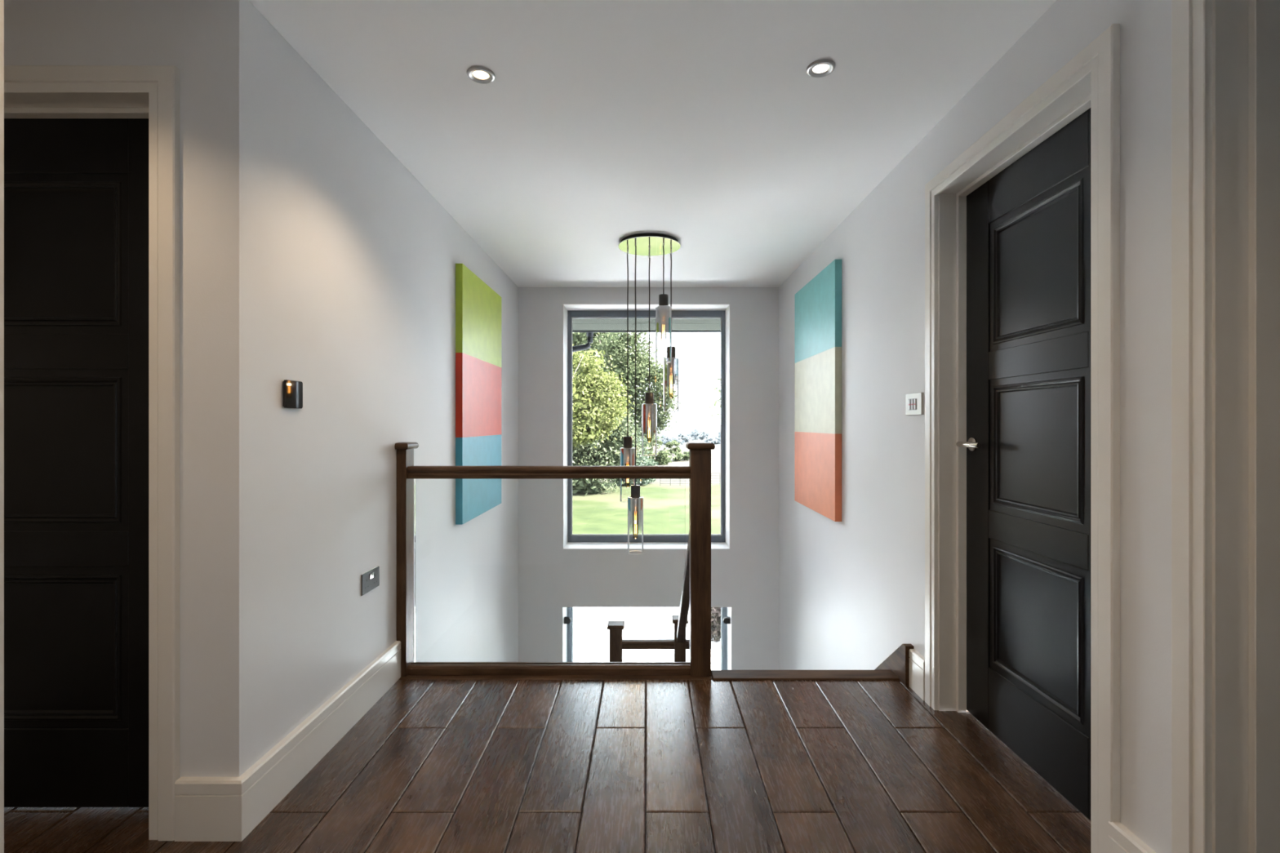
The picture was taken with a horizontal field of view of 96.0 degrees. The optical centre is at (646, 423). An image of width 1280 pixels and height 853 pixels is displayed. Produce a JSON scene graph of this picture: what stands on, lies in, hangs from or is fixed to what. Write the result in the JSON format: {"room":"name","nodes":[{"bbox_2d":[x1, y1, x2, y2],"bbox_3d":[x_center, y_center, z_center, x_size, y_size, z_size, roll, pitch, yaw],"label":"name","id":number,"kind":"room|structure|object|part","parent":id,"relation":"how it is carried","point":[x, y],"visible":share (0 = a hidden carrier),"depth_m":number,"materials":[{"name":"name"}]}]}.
{"room":"stair landing","nodes":[
{"label":"stair landing","id":0,"kind":"room"},
{"bbox_2d":[0,0,4,852],"bbox_3d":[-0.753,0.111,-0.994,0.140,2.618,3.212,0,0,0],"label":"wall","id":1,"kind":"structure","parent":0,"point":[2,2],"depth_m":0.61,"materials":[{"name":"paint"}]},
{"bbox_2d":[4,0,183,777],"bbox_3d":[-1.854,0.111,1.633,1.192,2.618,0.135,0,0,0],"label":"wall","id":2,"kind":"structure","parent":0,"point":[37,32],"depth_m":1.57,"materials":[{"name":"paint"}]},
{"bbox_2d":[4,65,179,840],"bbox_3d":[-1.734,0.078,1.626,0.929,2.084,0.160,0,0,0],"label":"door","id":3,"kind":"structure","parent":2,"relation":"in","point":[91,153],"depth_m":1.67,"materials":[{"name":"paint"}]},
{"bbox_3d":[-1.734,-0.493,1.677,0.368,0.366,0.003,0,0,0],"label":"panel","id":4,"kind":"part","parent":3,"relation":"part of","materials":[{"name":"black wood"}]},
{"bbox_3d":[-1.734,0.076,1.677,0.368,0.371,0.003,0,0,0],"label":"panel","id":5,"kind":"part","parent":3,"relation":"part of","materials":[{"name":"black wood"}]},
{"bbox_3d":[-1.734,0.649,1.677,0.368,0.370,0.003,0,0,0],"label":"panel","id":6,"kind":"part","parent":3,"relation":"part of","materials":[{"name":"black wood"}]},
{"bbox_3d":[-1.734,-0.809,1.673,0.467,0.167,0.014,0,0,0],"label":"rail","id":7,"kind":"part","parent":3,"relation":"part of","materials":[{"name":"black wood"}]},
{"bbox_3d":[-1.734,-0.209,1.673,0.467,0.101,0.014,0,0,0],"label":"rail","id":8,"kind":"part","parent":3,"relation":"part of","materials":[{"name":"black wood"}]},
{"bbox_3d":[-1.734,0.363,1.673,0.467,0.102,0.014,0,0,0],"label":"rail","id":9,"kind":"part","parent":3,"relation":"part of","materials":[{"name":"black wood"}]},
{"bbox_3d":[-1.734,0.998,1.673,0.467,0.227,0.014,0,0,0],"label":"rail","id":10,"kind":"part","parent":3,"relation":"part of","materials":[{"name":"black wood"}]},
{"bbox_3d":[-1.734,-0.493,1.672,0.468,0.466,0.012,0,0,0],"label":"panel moulding","id":11,"kind":"part","parent":3,"relation":"part of","materials":[{"name":"black wood"}]},
{"bbox_3d":[-1.734,0.076,1.672,0.468,0.471,0.012,0,0,0],"label":"panel moulding","id":12,"kind":"part","parent":3,"relation":"part of","materials":[{"name":"black wood"}]},
{"bbox_3d":[-1.734,0.649,1.672,0.468,0.470,0.012,0,0,0],"label":"panel moulding","id":13,"kind":"part","parent":3,"relation":"part of","materials":[{"name":"black wood"}]},
{"bbox_2d":[183,0,518,777],"bbox_3d":[-1.183,1.336,3.463,0.150,5.068,3.794,0,0,0],"label":"wall","id":14,"kind":"structure","parent":0,"point":[313,256],"depth_m":1.85,"materials":[{"name":"paint"}]},
{"bbox_2d":[174,640,400,841],"bbox_3d":[-1.176,1.040,2.045,0.180,0.160,1.001,0,0,0],"label":"baseboard","id":15,"kind":"structure","parent":14,"relation":"attached to","point":[207,809],"depth_m":1.69,"materials":[{"name":"paint"}]},
{"bbox_2d":[283,379,302,408],"bbox_3d":[-1.102,-0.091,1.794,0.012,0.086,0.087,0,0,0],"label":"thermostat","id":16,"kind":"object","parent":14,"relation":"attached to","point":[292,389],"visible":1,"depth_m":1.78,"materials":[{"name":"black glass"}]},
{"bbox_2d":[360,565,379,595],"bbox_3d":[-1.103,0.627,2.304,0.010,0.084,0.146,0,0,0],"label":"double socket","id":17,"kind":"object","parent":14,"relation":"attached to","point":[370,580],"visible":1,"depth_m":2.29,"materials":[{"name":"silver metal"}]},
{"bbox_2d":[455,263,501,524],"bbox_3d":[-1.087,-0.172,3.784,0.040,1.512,0.897,0,0,0],"label":"canvas painting","id":18,"kind":"object","parent":14,"relation":"attached to","point":[477,306],"visible":0.92,"depth_m":3.62},
{"bbox_2d":[4,680,1090,852],"bbox_3d":[-0.463,1.250,-0.013,4.217,0.260,5.175,0,0,0],"label":"floor","id":19,"kind":"structure","parent":0,"point":[433,766],"depth_m":1.79,"materials":[{"name":"brown wood"}]},
{"bbox_2d":[398,644,914,686],"bbox_3d":[0.016,2.281,3.714,2.248,2.662,2.512,0,0,0],"label":"trim","id":20,"kind":"structure","parent":19,"relation":"attached to","point":[896,666],"depth_m":2.54,"materials":[{"name":"brown wood"}]},
{"bbox_2d":[394,442,715,676],"bbox_3d":[-0.404,0.602,2.590,1.408,1.036,0.120,0,0,0],"label":"balustrade","id":21,"kind":"object","parent":20,"relation":"on","point":[698,472],"visible":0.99,"depth_m":2.56,"materials":[{"name":"brown wood"}]},
{"bbox_3d":[-1.086,0.616,2.590,0.043,1.008,0.090,0,0,0],"label":"newel post","id":22,"kind":"part","parent":21,"relation":"part of","materials":[{"name":"brown wood"}]},
{"bbox_3d":[-0.435,0.666,2.590,1.214,0.840,0.010,0,0,0],"label":"glass panel","id":23,"kind":"part","parent":21,"relation":"part of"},
{"bbox_3d":[-0.435,0.218,2.590,1.259,0.054,0.062,0,0,0],"label":"handrail","id":24,"kind":"part","parent":21,"relation":"part of","materials":[{"name":"brown wood"}]},
{"bbox_3d":[-0.435,1.098,2.590,1.259,0.038,0.060,0,0,0],"label":"rail","id":25,"kind":"part","parent":21,"relation":"part of","materials":[{"name":"brown wood"}]},
{"bbox_3d":[0.240,0.616,2.590,0.090,1.008,0.090,0,0,0],"label":"newel post","id":26,"kind":"part","parent":21,"relation":"part of","materials":[{"name":"brown wood"}]},
{"bbox_2d":[607,536,688,662],"bbox_3d":[0.010,1.401,3.398,0.580,2.097,1.525,0,0,0],"label":"balustrade","id":27,"kind":"object","parent":20,"relation":"on","point":[680,642],"visible":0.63,"depth_m":4.05,"materials":[{"name":"brown wood"}]},
{"bbox_3d":[-0.219,1.948,4.100,0.090,1.004,0.090,0,0,0],"label":"newel post","id":28,"kind":"part","parent":27,"relation":"part of","materials":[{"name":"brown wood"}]},
{"bbox_3d":[0.010,1.569,4.100,0.368,0.054,0.062,0,0,0],"label":"level handrail","id":29,"kind":"part","parent":27,"relation":"part of","materials":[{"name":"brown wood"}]},
{"bbox_3d":[0.240,1.927,4.100,0.090,1.045,0.090,0,0,0],"label":"newel post","id":30,"kind":"part","parent":27,"relation":"part of","materials":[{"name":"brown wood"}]},
{"bbox_3d":[0.240,0.947,3.345,0.062,1.189,1.420,0,0,0],"label":"sloping handrail","id":31,"kind":"part","parent":27,"relation":"part of","materials":[{"name":"brown wood"}]},
{"bbox_3d":[0.240,1.270,3.345,0.009,1.670,1.370,0,0,0],"label":"glass panel","id":32,"kind":"part","parent":27,"relation":"part of","materials":[{"name":"clear glass"}]},
{"bbox_2d":[518,287,778,670],"bbox_3d":[0.009,1.336,5.165,2.533,5.068,0.390,0,0,0],"label":"wall","id":33,"kind":"structure","parent":0,"point":[744,576],"depth_m":4.97,"materials":[{"name":"paint"}]},
{"bbox_2d":[563,303,729,549],"bbox_3d":[-0.003,0.025,5.137,1.441,2.115,0.336,0,0,0],"label":"window","id":34,"kind":"structure","parent":33,"relation":"in","point":[571,541],"depth_m":5.24,"materials":[{"name":"paint"}]},
{"bbox_3d":[-0.003,1.080,5.102,1.433,0.004,0.266,0,0,0],"label":"sill","id":35,"kind":"part","parent":34,"relation":"part of","materials":[{"name":"paint"}]},
{"bbox_2d":[572,318,720,332],"bbox_3d":[0.000,-1.083,5.777,8.000,0.235,0.835,0,0,0],"label":"eaves","id":36,"kind":"object","parent":33,"relation":"attached to","point":[579,325],"visible":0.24,"depth_m":5.74,"materials":[{"name":"paint"}]},
{"bbox_2d":[572,332,593,352],"bbox_3d":[-0.951,1.390,6.024,0.801,4.860,0.072,0,0,-19],"label":"downpipe","id":37,"kind":"object","parent":36,"relation":"attached to","point":[583,347],"visible":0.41,"depth_m":6.10,"materials":[{"name":"grey metal"}]},
{"bbox_2d":[562,606,732,670],"bbox_3d":[0.003,2.010,5.137,1.464,0.861,0.336,0,0,0],"label":"window","id":38,"kind":"structure","parent":33,"relation":"in","point":[726,628],"depth_m":5.24,"materials":[{"name":"paint"}]},
{"bbox_2d":[564,608,730,662],"bbox_3d":[0.003,2.015,5.060,1.456,0.790,0.040,0,0,0],"label":"guard","id":39,"kind":"object","parent":38,"relation":"attached to","point":[567,620],"visible":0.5,"depth_m":5.04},
{"bbox_2d":[248,0,1056,287],"bbox_3d":[-0.637,-1.278,1.325,3.925,0.200,8.150,0,0,0],"label":"ceiling","id":40,"kind":"structure","parent":0,"point":[704,125],"depth_m":2.13,"materials":[{"name":"paint"}]},
{"bbox_2d":[466,66,494,84],"bbox_3d":[-0.559,-1.176,1.942,0.092,0.012,0.092,0,0,0],"label":"recessed light","id":41,"kind":"object","parent":40,"relation":"in","point":[479,74],"visible":1,"depth_m":1.94,"materials":[{"name":"white metal"}]},
{"bbox_2d":[618,233,680,555],"bbox_3d":[0.018,-0.182,3.745,0.402,1.991,0.402,0,0,0],"label":"pendant light","id":42,"kind":"object","parent":40,"relation":"hanging from","point":[639,244],"visible":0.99,"depth_m":3.74,"materials":[{"name":"glass"}]},
{"bbox_3d":[-0.125,0.334,3.791,0.100,0.351,0.100,0,0,0],"label":"lamp shade","id":43,"kind":"part","parent":42,"relation":"part of","materials":[{"name":"clear glass"}]},
{"bbox_3d":[-0.071,0.636,3.624,0.100,0.351,0.100,0,0,0],"label":"lamp shade","id":44,"kind":"part","parent":42,"relation":"part of","materials":[{"name":"clear glass"}]},
{"bbox_3d":[-0.071,0.633,3.624,0.033,0.184,0.033,0,0,0],"label":"bulb","id":45,"kind":"part","parent":42,"relation":"part of","materials":[{"name":"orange glass"}]},
{"bbox_3d":[0.018,0.041,3.895,0.100,0.351,0.100,0,0,0],"label":"lamp shade","id":46,"kind":"part","parent":42,"relation":"part of","materials":[{"name":"clear glass"}]},
{"bbox_3d":[0.018,-1.152,3.745,0.402,0.004,0.402,0,0,0],"label":"mirror plate","id":47,"kind":"part","parent":42,"relation":"part of","materials":[{"name":"mirror"}]},
{"bbox_3d":[0.106,-0.560,3.624,0.100,0.351,0.100,0,0,0],"label":"lamp shade","id":48,"kind":"part","parent":42,"relation":"part of","materials":[{"name":"clear glass"}]},
{"bbox_3d":[0.106,-0.564,3.624,0.033,0.184,0.033,0,0,0],"label":"bulb","id":49,"kind":"part","parent":42,"relation":"part of","materials":[{"name":"orange glass"}]},
{"bbox_3d":[0.160,-0.256,3.791,0.100,0.351,0.100,0,0,0],"label":"lamp shade","id":50,"kind":"part","parent":42,"relation":"part of","materials":[{"name":"clear glass"}]},
{"bbox_3d":[0.160,-0.259,3.791,0.033,0.184,0.033,0,0,0],"label":"bulb","id":51,"kind":"part","parent":42,"relation":"part of","materials":[{"name":"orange glass"}]},
{"bbox_2d":[806,58,835,77],"bbox_3d":[0.576,-1.176,1.907,0.092,0.012,0.092,0,0,0],"label":"recessed light","id":52,"kind":"object","parent":40,"relation":"in","point":[820,68],"visible":1,"depth_m":1.90,"materials":[{"name":"white metal"}]},
{"bbox_2d":[778,0,1171,852],"bbox_3d":[1.208,1.336,1.380,0.135,5.068,7.960,0,0,0],"label":"wall","id":53,"kind":"structure","parent":0,"point":[851,590],"depth_m":2.38,"materials":[{"name":"paint"}]},
{"bbox_2d":[794,259,841,521],"bbox_3d":[1.119,-0.194,3.822,0.040,1.532,0.916,0,0,0],"label":"canvas painting","id":54,"kind":"object","parent":53,"relation":"attached to","point":[818,304],"visible":1,"depth_m":3.67},
{"bbox_2d":[905,392,924,415],"bbox_3d":[1.133,-0.083,2.443,0.014,0.092,0.144,0,0,0],"label":"light switch","id":55,"kind":"object","parent":53,"relation":"attached to","point":[914,402],"visible":1,"depth_m":2.42,"materials":[{"name":"white plastic"}]},
{"bbox_2d":[909,648,924,701],"bbox_3d":[1.129,1.040,2.392,0.022,0.160,0.127,0,0,0],"label":"baseboard","id":56,"kind":"structure","parent":53,"relation":"attached to","point":[917,661],"depth_m":2.38,"materials":[{"name":"paint"}]},
{"bbox_2d":[924,23,1119,852],"bbox_3d":[1.200,0.078,1.855,0.160,2.084,0.935,0,0,0],"label":"door","id":57,"kind":"structure","parent":53,"relation":"in","point":[1022,228],"depth_m":1.83,"materials":[{"name":"paint"}]},
{"bbox_3d":[1.190,0.078,2.131,0.021,0.021,0.136,0,0,0],"label":"lever","id":58,"kind":"part","parent":57,"relation":"part of","materials":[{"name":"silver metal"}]},
{"bbox_3d":[1.236,0.078,2.187,0.009,0.052,0.052,0,0,0],"label":"lever handle","id":59,"kind":"part","parent":57,"relation":"part of","materials":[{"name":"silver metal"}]},
{"bbox_3d":[1.247,-0.809,1.855,0.014,0.167,0.473,0,0,0],"label":"rail","id":60,"kind":"part","parent":57,"relation":"part of","materials":[{"name":"black wood"}]},
{"bbox_3d":[1.247,-0.209,1.855,0.014,0.101,0.473,0,0,0],"label":"rail","id":61,"kind":"part","parent":57,"relation":"part of","materials":[{"name":"black wood"}]},
{"bbox_3d":[1.247,0.363,1.855,0.014,0.102,0.473,0,0,0],"label":"rail","id":62,"kind":"part","parent":57,"relation":"part of","materials":[{"name":"black wood"}]},
{"bbox_3d":[1.247,0.998,1.855,0.014,0.227,0.473,0,0,0],"label":"rail","id":63,"kind":"part","parent":57,"relation":"part of","materials":[{"name":"black wood"}]},
{"bbox_3d":[1.251,-0.493,1.855,0.003,0.366,0.374,0,0,0],"label":"panel","id":64,"kind":"part","parent":57,"relation":"part of","materials":[{"name":"black wood"}]},
{"bbox_3d":[1.251,0.076,1.855,0.003,0.371,0.374,0,0,0],"label":"panel","id":65,"kind":"part","parent":57,"relation":"part of","materials":[{"name":"black wood"}]},
{"bbox_3d":[1.251,0.649,1.855,0.003,0.370,0.374,0,0,0],"label":"panel","id":66,"kind":"part","parent":57,"relation":"part of","materials":[{"name":"black wood"}]},
{"bbox_3d":[1.246,-0.493,1.855,0.012,0.466,0.474,0,0,0],"label":"panel moulding","id":67,"kind":"part","parent":57,"relation":"part of","materials":[{"name":"black wood"}]},
{"bbox_3d":[1.246,0.076,1.855,0.012,0.471,0.474,0,0,0],"label":"panel moulding","id":68,"kind":"part","parent":57,"relation":"part of","materials":[{"name":"black wood"}]},
{"bbox_3d":[1.246,0.649,1.855,0.012,0.470,0.474,0,0,0],"label":"panel moulding","id":69,"kind":"part","parent":57,"relation":"part of","materials":[{"name":"black wood"}]},
{"bbox_2d":[1107,821,1155,852],"bbox_3d":[1.129,1.040,1.310,0.022,0.160,0.171,0,0,0],"label":"baseboard","id":70,"kind":"structure","parent":53,"relation":"attached to","point":[1122,840],"depth_m":1.35,"materials":[{"name":"paint"}]},
{"bbox_2d":[1171,0,1279,852],"bbox_3d":[1.215,0.078,0.765,0.190,2.084,0.935,0,0,0],"label":"door","id":71,"kind":"structure","parent":53,"relation":"in","point":[1225,54],"depth_m":1.16,"materials":[{"name":"paint"}]},
{"bbox_3d":[1.130,0.078,0.765,0.020,2.084,0.935,0,0,0],"label":"architrave","id":72,"kind":"part","parent":71,"relation":"part of","materials":[{"name":"paint"}]},
{"label":"outside","id":73,"kind":"structure","parent":0,"visible":0},
{"bbox_2d":[596,445,720,484],"bbox_3d":[0.000,3.982,68.500,240.000,0.200,63.000,0,0,0],"label":"field","id":74,"kind":"structure","parent":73,"point":[716,452],"depth_m":53.24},
{"bbox_2d":[572,332,634,399],"bbox_3d":[-6.488,-4.115,50.770,12.096,16.174,7.528,0,0,9],"label":"broadleaf tree","id":75,"kind":"object","parent":74,"relation":"on","point":[578,338],"visible":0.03,"depth_m":48.74,"materials":[{"name":"green plant"}]},
{"bbox_2d":[582,332,682,454],"bbox_3d":[-1.228,-2.277,43.175,7.406,12.497,5.339,0,0,-11],"label":"broadleaf tree","id":76,"kind":"object","parent":74,"relation":"on","point":[618,345],"visible":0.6,"depth_m":42.19,"materials":[{"name":"green plant"}]},
{"bbox_2d":[644,434,671,465],"bbox_3d":[0.720,2.517,54.672,3.323,3.406,2.776,0,0,0],"label":"shrub","id":77,"kind":"object","parent":74,"relation":"on","point":[661,456],"visible":0.49,"depth_m":54.22,"materials":[{"name":"green plant"}]},
{"bbox_2d":[654,450,672,462],"bbox_3d":[1.559,3.378,58.045,2.162,1.446,1.871,0,0,0],"label":"bush","id":78,"kind":"object","parent":74,"relation":"on","point":[668,453],"visible":0.16,"depth_m":57.86,"materials":[{"name":"green plant"}]},
{"bbox_2d":[664,440,681,454],"bbox_3d":[3.235,2.952,69.898,2.336,2.037,1.740,0,0,0],"label":"bush","id":79,"kind":"object","parent":74,"relation":"on","point":[668,445],"visible":0.79,"depth_m":69.54,"materials":[{"name":"green plant"}]},
{"bbox_2d":[671,451,688,461],"bbox_3d":[3.371,3.498,60.088,2.268,1.309,2.904,0,0,42],"label":"bush","id":80,"kind":"object","parent":74,"relation":"on","point":[678,456],"visible":0.95,"depth_m":59.77,"materials":[{"name":"green plant"}]},
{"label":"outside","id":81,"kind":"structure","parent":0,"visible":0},
{"bbox_2d":[572,484,720,533],"bbox_3d":[0.000,3.982,-11.500,120.000,0.200,97.000,0,0,0],"label":"lawn","id":82,"kind":"structure","parent":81,"point":[665,506],"depth_m":25.73,"materials":[{"name":"green plant"}]},
{"bbox_2d":[572,343,634,448],"bbox_3d":[-4.336,-0.178,27.159,7.512,8.326,4.446,0,0,10],"label":"tree","id":83,"kind":"object","parent":82,"relation":"on","point":[595,402],"visible":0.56,"depth_m":26.62,"materials":[{"name":"green plant"}]},
{"bbox_2d":[572,399,650,495],"bbox_3d":[-4.134,0.956,32.497,8.682,6.072,4.583,0,0,-5],"label":"evergreen shrub","id":84,"kind":"object","parent":82,"relation":"on","point":[609,452],"visible":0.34,"depth_m":31.68,"materials":[{"name":"green plant"}]},
{"bbox_2d":[608,419,657,486],"bbox_3d":[-1.248,1.888,36.693,3.847,4.287,3.213,0,0,-37],"label":"shrub","id":85,"kind":"object","parent":82,"relation":"on","point":[646,463],"visible":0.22,"depth_m":36.16,"materials":[{"name":"green plant"}]},
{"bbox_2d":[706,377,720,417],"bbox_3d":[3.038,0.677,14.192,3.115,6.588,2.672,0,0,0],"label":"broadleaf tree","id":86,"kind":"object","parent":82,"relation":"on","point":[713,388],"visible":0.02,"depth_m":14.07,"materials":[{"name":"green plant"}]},
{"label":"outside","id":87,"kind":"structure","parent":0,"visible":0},
{"bbox_2d":[631,425,720,445],"bbox_3d":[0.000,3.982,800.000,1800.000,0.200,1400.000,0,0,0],"label":"meadow","id":88,"kind":"structure","parent":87,"point":[675,430],"depth_m":324.23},
{"bbox_2d":[659,434,671,439],"bbox_3d":[3.713,3.225,128.196,5.330,1.876,2.794,0,0,0],"label":"tree","id":89,"kind":"object","parent":88,"relation":"on","point":[664,437],"visible":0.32,"depth_m":127.75,"materials":[{"name":"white plant"}]},
{"bbox_2d":[662,435,684,444],"bbox_3d":[4.798,3.079,104.054,4.340,1.797,2.956,0,0,0],"label":"tree","id":90,"kind":"object","parent":88,"relation":"on","point":[682,442],"visible":0.7,"depth_m":103.58,"materials":[{"name":"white plant"}]},
{"bbox_2d":[671,432,692,442],"bbox_3d":[7.279,2.889,120.178,4.974,2.410,3.159,0,0,0],"label":"tree","id":91,"kind":"object","parent":88,"relation":"on","point":[684,437],"visible":0.6,"depth_m":119.69,"materials":[{"name":"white plant"}]},
{"bbox_2d":[686,427,710,439],"bbox_3d":[11.992,2.397,136.129,6.174,3.145,3.155,0,0,0],"label":"tree","id":92,"kind":"object","parent":88,"relation":"on","point":[695,436],"visible":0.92,"depth_m":135.85,"materials":[{"name":"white plant"}]},
{"bbox_2d":[702,435,720,444],"bbox_3d":[12.855,3.017,107.975,4.658,1.906,3.256,0,0,0],"label":"tree","id":93,"kind":"object","parent":88,"relation":"on","point":[717,440],"visible":0.73,"depth_m":107.56,"materials":[{"name":"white plant"}]},
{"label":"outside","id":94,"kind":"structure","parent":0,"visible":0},
{"bbox_2d":[573,607,720,670],"bbox_3d":[0.000,3.970,9.930,80.000,0.200,9.140,0,0,0],"label":"paving","id":95,"kind":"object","parent":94,"point":[590,631],"visible":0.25,"depth_m":10.69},
{"bbox_2d":[711,607,720,642],"bbox_3d":[1.475,3.199,10.316,1.476,1.542,1.126,0,0,0],"label":"flowering shrub","id":96,"kind":"object","parent":95,"relation":"on","point":[715,611],"visible":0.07,"depth_m":10.06,"materials":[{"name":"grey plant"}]}
]}

